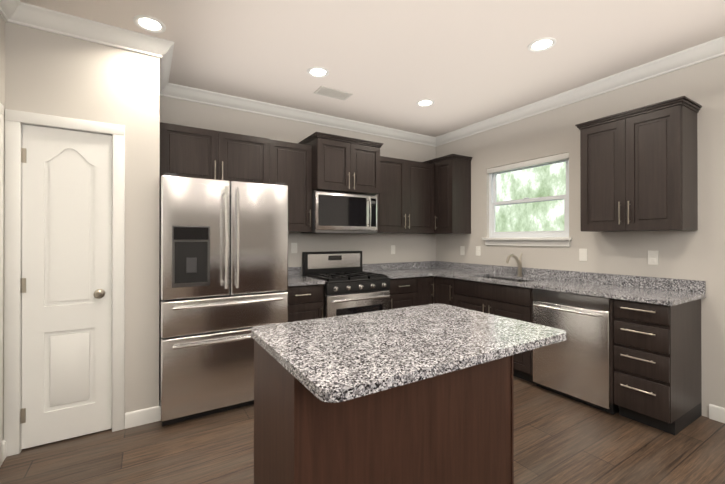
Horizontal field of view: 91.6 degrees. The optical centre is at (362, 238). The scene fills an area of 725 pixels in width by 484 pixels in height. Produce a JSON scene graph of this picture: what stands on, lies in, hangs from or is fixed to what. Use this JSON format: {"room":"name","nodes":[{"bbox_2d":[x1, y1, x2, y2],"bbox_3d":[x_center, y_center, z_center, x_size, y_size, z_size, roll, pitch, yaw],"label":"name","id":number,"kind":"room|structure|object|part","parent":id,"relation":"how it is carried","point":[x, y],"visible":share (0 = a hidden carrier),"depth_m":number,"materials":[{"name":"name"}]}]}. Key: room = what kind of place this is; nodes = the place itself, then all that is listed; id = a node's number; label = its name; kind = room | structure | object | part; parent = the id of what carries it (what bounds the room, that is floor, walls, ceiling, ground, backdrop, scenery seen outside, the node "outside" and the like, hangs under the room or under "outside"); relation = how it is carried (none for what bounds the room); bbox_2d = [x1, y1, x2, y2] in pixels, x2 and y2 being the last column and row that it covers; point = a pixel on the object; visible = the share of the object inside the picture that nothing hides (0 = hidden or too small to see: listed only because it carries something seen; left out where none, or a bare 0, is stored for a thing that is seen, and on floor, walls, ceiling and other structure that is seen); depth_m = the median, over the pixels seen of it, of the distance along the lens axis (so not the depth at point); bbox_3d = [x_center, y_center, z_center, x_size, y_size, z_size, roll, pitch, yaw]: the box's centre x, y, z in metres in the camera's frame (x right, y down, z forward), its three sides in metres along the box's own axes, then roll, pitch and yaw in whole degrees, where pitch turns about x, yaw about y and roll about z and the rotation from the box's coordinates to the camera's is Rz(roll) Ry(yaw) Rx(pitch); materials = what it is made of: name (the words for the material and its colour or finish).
{"room":"kitchen","nodes":[
{"label":"kitchen","id":0,"kind":"room"},
{"bbox_2d":[0,14,4,439],"bbox_3d":[-0.792,-0.056,-0.197,0.100,2.745,7.000,0,0,-32],"label":"wall","id":1,"kind":"structure","parent":0,"point":[2,61],"depth_m":2.13,"materials":[{"name":"grey paint"}]},
{"bbox_2d":[0,103,3,466],"bbox_3d":[-1.835,0.270,1.611,0.021,2.105,1.075,0,0,-32],"label":"door frame","id":2,"kind":"structure","parent":1,"relation":"attached to","point":[1,272],"depth_m":2.05,"materials":[{"name":"white wood"}]},
{"bbox_2d":[0,0,27,26],"bbox_3d":[-0.507,-1.378,-0.476,0.088,0.102,6.220,0,0,-32],"label":"crown molding","id":3,"kind":"structure","parent":1,"relation":"attached to","point":[17,12],"depth_m":2.12,"materials":[{"name":"white wood"}]},
{"bbox_2d":[5,22,159,427],"bbox_3d":[-2.034,-0.047,2.691,0.816,2.745,0.780,0,0,-32],"label":"wall","id":4,"kind":"structure","parent":0,"point":[50,73],"depth_m":2.47,"materials":[{"name":"grey paint"}]},
{"bbox_2d":[4,109,124,456],"bbox_3d":[-1.939,0.270,2.338,0.604,2.108,0.118,0,0,-32],"label":"door frame","id":5,"kind":"structure","parent":4,"relation":"attached to","point":[15,120],"depth_m":2.18,"materials":[{"name":"white wood"}]},
{"bbox_2d":[20,124,112,448],"bbox_3d":[-1.920,0.301,2.296,0.470,2.022,0.104,0,0,-32],"label":"pantry door","id":6,"kind":"structure","parent":4,"relation":"in","point":[67,275],"depth_m":2.31,"materials":[{"name":"white wood"}]},
{"bbox_3d":[-2.112,0.294,2.190,0.032,1.710,0.012,0,0,-32],"label":"pantry door hinges","id":7,"kind":"part","parent":6,"relation":"part of","materials":[{"name":"silver metal"}]},
{"bbox_3d":[-1.768,0.374,2.368,0.061,0.061,0.069,0,0,-32],"label":"knob","id":8,"kind":"part","parent":6,"relation":"part of","materials":[{"name":"silver metal"}]},
{"bbox_2d":[24,3,173,63],"bbox_3d":[-1.730,-1.370,2.372,0.814,0.102,0.088,0,0,-32],"label":"crown molding","id":9,"kind":"structure","parent":4,"relation":"attached to","point":[36,17],"depth_m":2.34,"materials":[{"name":"white wood"}]},
{"bbox_2d":[160,64,171,95],"bbox_3d":[-1.628,-1.368,2.898,0.088,0.102,0.660,0,0,-32],"label":"crown molding","id":10,"kind":"structure","parent":4,"relation":"attached to","point":[165,87],"depth_m":3.07,"materials":[{"name":"white wood"}]},
{"bbox_2d":[160,96,435,276],"bbox_3d":[-0.794,-0.043,3.972,4.472,2.745,0.100,0,0,-32],"label":"wall","id":11,"kind":"structure","parent":0,"point":[374,248],"depth_m":4.08,"materials":[{"name":"grey paint"}]},
{"bbox_2d":[160,122,271,183],"bbox_3d":[-1.396,-0.723,3.338,0.940,0.499,0.348,0,0,-32],"label":"upper cabinet","id":12,"kind":"object","parent":11,"relation":"attached to","point":[185,151],"depth_m":3.17,"materials":[{"name":"brown wood"}]},
{"bbox_2d":[272,140,312,231],"bbox_3d":[-0.827,-0.519,3.688,0.514,0.904,0.348,0,0,-32],"label":"upper cabinet","id":13,"kind":"object","parent":11,"relation":"attached to","point":[291,162],"depth_m":3.61,"materials":[{"name":"brown wood"}]},
{"bbox_2d":[291,243,296,252],"bbox_3d":[-0.760,0.109,3.929,0.072,0.116,0.007,0,0,-32],"label":"electrical outlet","id":14,"kind":"object","parent":11,"relation":"attached to","point":[293,247],"visible":1,"depth_m":3.92,"materials":[{"name":"white plastic"}]},
{"bbox_2d":[165,83,435,146],"bbox_3d":[-0.440,-1.365,4.083,3.354,0.102,0.088,0,0,-32],"label":"crown molding","id":15,"kind":"structure","parent":11,"relation":"attached to","point":[181,92],"depth_m":3.86,"materials":[{"name":"white wood"}]},
{"bbox_2d":[304,134,383,194],"bbox_3d":[-0.249,-0.780,3.980,0.774,0.557,0.458,0,0,-32],"label":"upper cabinet","id":16,"kind":"object","parent":11,"relation":"attached to","point":[350,165],"depth_m":3.76,"materials":[{"name":"brown wood"}]},
{"bbox_2d":[301,190,376,233],"bbox_3d":[-0.245,-0.277,3.972,0.766,0.441,0.471,0,0,-32],"label":"microwave","id":17,"kind":"object","parent":16,"relation":"attached to","point":[334,212],"visible":1,"depth_m":3.80,"materials":[{"name":"grey metal"}]},
{"bbox_2d":[391,245,394,253],"bbox_3d":[0.404,0.151,4.646,0.072,0.116,0.007,0,0,-32],"label":"electrical outlet","id":18,"kind":"object","parent":11,"relation":"attached to","point":[392,249],"visible":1,"depth_m":4.64,"materials":[{"name":"white plastic"}]},
{"bbox_2d":[376,157,433,233],"bbox_3d":[0.450,-0.517,4.487,0.944,0.904,0.328,0,0,-32],"label":"upper cabinet","id":19,"kind":"object","parent":11,"relation":"attached to","point":[401,189],"depth_m":4.35,"materials":[{"name":"brown wood"}]},
{"bbox_2d":[0,376,724,483],"bbox_3d":[1.069,1.350,0.946,4.472,0.060,7.200,0,0,-32],"label":"floor","id":20,"kind":"structure","parent":0,"point":[559,439],"depth_m":2.18,"materials":[{"name":"brown wood"}]},
{"bbox_2d":[159,173,287,425],"bbox_3d":[-1.218,0.434,3.031,0.920,1.785,0.954,0,0,-32],"label":"fridge","id":21,"kind":"object","parent":20,"relation":"on","point":[223,266],"visible":0.96,"depth_m":2.63,"materials":[{"name":"grey metal"}]},
{"bbox_2d":[286,284,323,321],"bbox_3d":[-0.721,0.886,3.575,0.458,0.883,0.644,0,0,-32],"label":"base cabinet","id":22,"kind":"object","parent":20,"relation":"on","point":[305,302],"visible":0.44,"depth_m":3.35,"materials":[{"name":"black wood"}]},
{"bbox_2d":[288,267,324,285],"bbox_3d":[-0.723,0.381,3.580,0.458,0.123,0.635,0,0,-32],"label":"countertop","id":23,"kind":"structure","parent":22,"relation":"on","point":[296,277],"depth_m":3.53,"materials":[{"name":"stone"}]},
{"bbox_2d":[302,251,389,317],"bbox_3d":[-0.172,0.741,3.851,0.754,1.175,0.696,0,0,-32],"label":"range","id":24,"kind":"object","parent":20,"relation":"on","point":[351,286],"visible":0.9,"depth_m":3.71,"materials":[{"name":"silver metal"}]},
{"bbox_2d":[251,303,566,483],"bbox_3d":[0.194,0.864,1.565,1.176,0.917,0.807,0,0,-32],"label":"kitchen island","id":25,"kind":"object","parent":20,"relation":"on","point":[421,394],"visible":1,"depth_m":1.38,"materials":[{"name":"brown wood"}]},
{"bbox_2d":[389,276,433,308],"bbox_3d":[0.412,0.888,4.274,0.673,0.883,0.644,0,0,-32],"label":"base cabinet","id":26,"kind":"object","parent":20,"relation":"on","point":[411,291],"visible":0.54,"depth_m":4.03,"materials":[{"name":"black wood"}]},
{"bbox_2d":[362,262,433,278],"bbox_3d":[0.400,0.384,4.255,0.630,0.123,0.664,0,0,-32],"label":"countertop","id":27,"kind":"structure","parent":26,"relation":"on","point":[400,269],"depth_m":4.49,"materials":[{"name":"stone"}]},
{"bbox_2d":[434,276,536,383],"bbox_3d":[1.421,0.887,3.831,0.644,0.884,1.236,0,0,-32],"label":"base cabinet","id":28,"kind":"object","parent":20,"relation":"on","point":[511,302],"visible":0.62,"depth_m":3.50,"materials":[{"name":"black wood"}]},
{"bbox_2d":[422,253,705,305],"bbox_3d":[1.521,0.303,3.660,0.654,0.281,2.854,0,0,-32],"label":"countertop","id":29,"kind":"structure","parent":28,"relation":"on","point":[664,291],"depth_m":3.11,"materials":[{"name":"stone"}]},
{"bbox_2d":[506,253,521,276],"bbox_3d":[1.630,0.288,3.785,0.271,0.251,0.058,0,0,-32],"label":"faucet","id":30,"kind":"object","parent":29,"relation":"on","point":[519,263],"depth_m":3.81,"materials":[{"name":"silver metal"}]},
{"bbox_2d":[531,288,618,414],"bbox_3d":[1.896,0.887,3.015,0.655,0.878,0.650,0,0,-32],"label":"dishwasher","id":31,"kind":"object","parent":20,"relation":"on","point":[577,364],"visible":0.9,"depth_m":2.81,"materials":[{"name":"grey metal"}]},
{"bbox_3d":[1.644,0.581,2.861,0.063,0.020,0.508,0,0,-32],"label":"handle","id":32,"kind":"part","parent":31,"relation":"part of","materials":[{"name":"silver metal"}]},
{"bbox_2d":[613,299,701,434],"bbox_3d":[2.175,0.883,2.608,0.643,0.883,0.329,0,0,-32],"label":"base cabinet","id":33,"kind":"object","parent":20,"relation":"on","point":[657,369],"visible":1,"depth_m":2.45,"materials":[{"name":"black wood"}]},
{"bbox_2d":[20,0,724,136],"bbox_3d":[1.069,-1.465,0.955,4.472,0.080,7.200,0,0,-32],"label":"ceiling","id":34,"kind":"structure","parent":0,"point":[392,63],"depth_m":2.61,"materials":[{"name":"white paint"}]},
{"bbox_2d":[133,15,165,32],"bbox_3d":[-1.410,-1.416,2.339,0.190,0.009,0.190,0,0,-32],"label":"recessed light","id":35,"kind":"object","parent":34,"relation":"in","point":[149,24],"visible":1,"depth_m":2.33,"materials":[{"name":"white"}]},
{"bbox_2d":[307,67,328,77],"bbox_3d":[-0.379,-1.414,3.010,0.190,0.009,0.190,0,0,-32],"label":"recessed light","id":36,"kind":"object","parent":34,"relation":"in","point":[318,72],"visible":1,"depth_m":3.00,"materials":[{"name":"white"}]},
{"bbox_2d":[314,86,352,100],"bbox_3d":[-0.283,-1.413,3.445,0.340,0.008,0.180,0,0,-32],"label":"ceiling vent","id":37,"kind":"object","parent":34,"relation":"in","point":[332,93],"visible":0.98,"depth_m":3.44,"materials":[{"name":"white metal"}]},
{"bbox_2d":[416,99,434,106],"bbox_3d":[0.658,-1.412,3.691,0.190,0.009,0.190,0,0,-32],"label":"recessed light","id":38,"kind":"object","parent":34,"relation":"in","point":[425,102],"visible":1,"depth_m":3.68,"materials":[{"name":"white"}]},
{"bbox_2d":[528,37,556,51],"bbox_3d":[1.315,-1.416,2.586,0.190,0.009,0.190,0,0,-32],"label":"recessed light","id":39,"kind":"object","parent":34,"relation":"in","point":[542,44],"visible":1,"depth_m":2.58,"materials":[{"name":"white"}]},
{"bbox_2d":[436,55,724,417],"bbox_3d":[2.930,-0.049,2.098,0.100,2.745,7.000,0,0,-32],"label":"wall","id":40,"kind":"structure","parent":0,"point":[699,254],"depth_m":3.02,"materials":[{"name":"grey paint"}]},
{"bbox_2d":[424,154,472,233],"bbox_3d":[1.071,-0.544,4.670,0.364,0.970,0.665,0,0,-32],"label":"upper cabinet","id":41,"kind":"object","parent":40,"relation":"attached to","point":[452,193],"visible":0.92,"depth_m":4.44,"materials":[{"name":"brown wood"}]},
{"bbox_2d":[460,246,464,254],"bbox_3d":[1.309,0.161,4.622,0.007,0.116,0.072,0,0,-32],"label":"electrical outlet","id":42,"kind":"object","parent":40,"relation":"attached to","point":[462,250],"visible":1,"depth_m":4.62,"materials":[{"name":"white plastic"}]},
{"bbox_2d":[476,246,479,255],"bbox_3d":[1.443,0.160,4.405,0.007,0.116,0.072,0,0,-32],"label":"electrical outlet","id":43,"kind":"object","parent":40,"relation":"attached to","point":[477,250],"visible":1,"depth_m":4.40,"materials":[{"name":"white plastic"}]},
{"bbox_2d":[482,152,571,246],"bbox_3d":[1.792,-0.382,3.895,0.149,0.934,1.043,0,0,-32],"label":"window unit","id":44,"kind":"structure","parent":40,"relation":"in","point":[544,238],"depth_m":3.86,"materials":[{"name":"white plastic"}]},
{"bbox_2d":[436,36,724,146],"bbox_3d":[2.850,-1.371,2.052,0.088,0.102,7.000,0,0,-32],"label":"crown molding","id":45,"kind":"structure","parent":40,"relation":"attached to","point":[714,48],"depth_m":3.16,"materials":[{"name":"white wood"}]},
{"bbox_2d":[579,249,586,260],"bbox_3d":[2.095,0.157,3.349,0.007,0.116,0.072,0,0,-32],"label":"electrical outlet","id":46,"kind":"object","parent":40,"relation":"attached to","point":[582,254],"visible":1,"depth_m":3.35,"materials":[{"name":"white plastic"}]},
{"bbox_2d":[575,96,701,231],"bbox_3d":[2.192,-0.524,2.850,0.364,0.930,0.730,0,0,-32],"label":"upper cabinet","id":47,"kind":"object","parent":40,"relation":"attached to","point":[638,169],"visible":1,"depth_m":2.68,"materials":[{"name":"brown wood"}]},
{"bbox_2d":[648,250,657,264],"bbox_3d":[2.378,0.159,2.888,0.007,0.116,0.072,0,0,-32],"label":"electrical outlet","id":48,"kind":"object","parent":40,"relation":"attached to","point":[652,257],"visible":1,"depth_m":2.89,"materials":[{"name":"white plastic"}]},
{"bbox_2d":[709,404,724,422],"bbox_3d":[3.628,1.267,0.852,0.014,0.105,4.095,0,0,-32],"label":"baseboard","id":49,"kind":"structure","parent":40,"relation":"attached to","point":[716,413],"depth_m":2.56,"materials":[{"name":"white wood"}]},
{"label":"outside","id":50,"kind":"structure","parent":0,"visible":0},
{"bbox_2d":[496,162,565,231],"bbox_3d":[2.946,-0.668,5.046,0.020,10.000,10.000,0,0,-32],"label":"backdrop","id":51,"kind":"structure","parent":50,"point":[544,181],"depth_m":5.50,"materials":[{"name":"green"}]}
]}

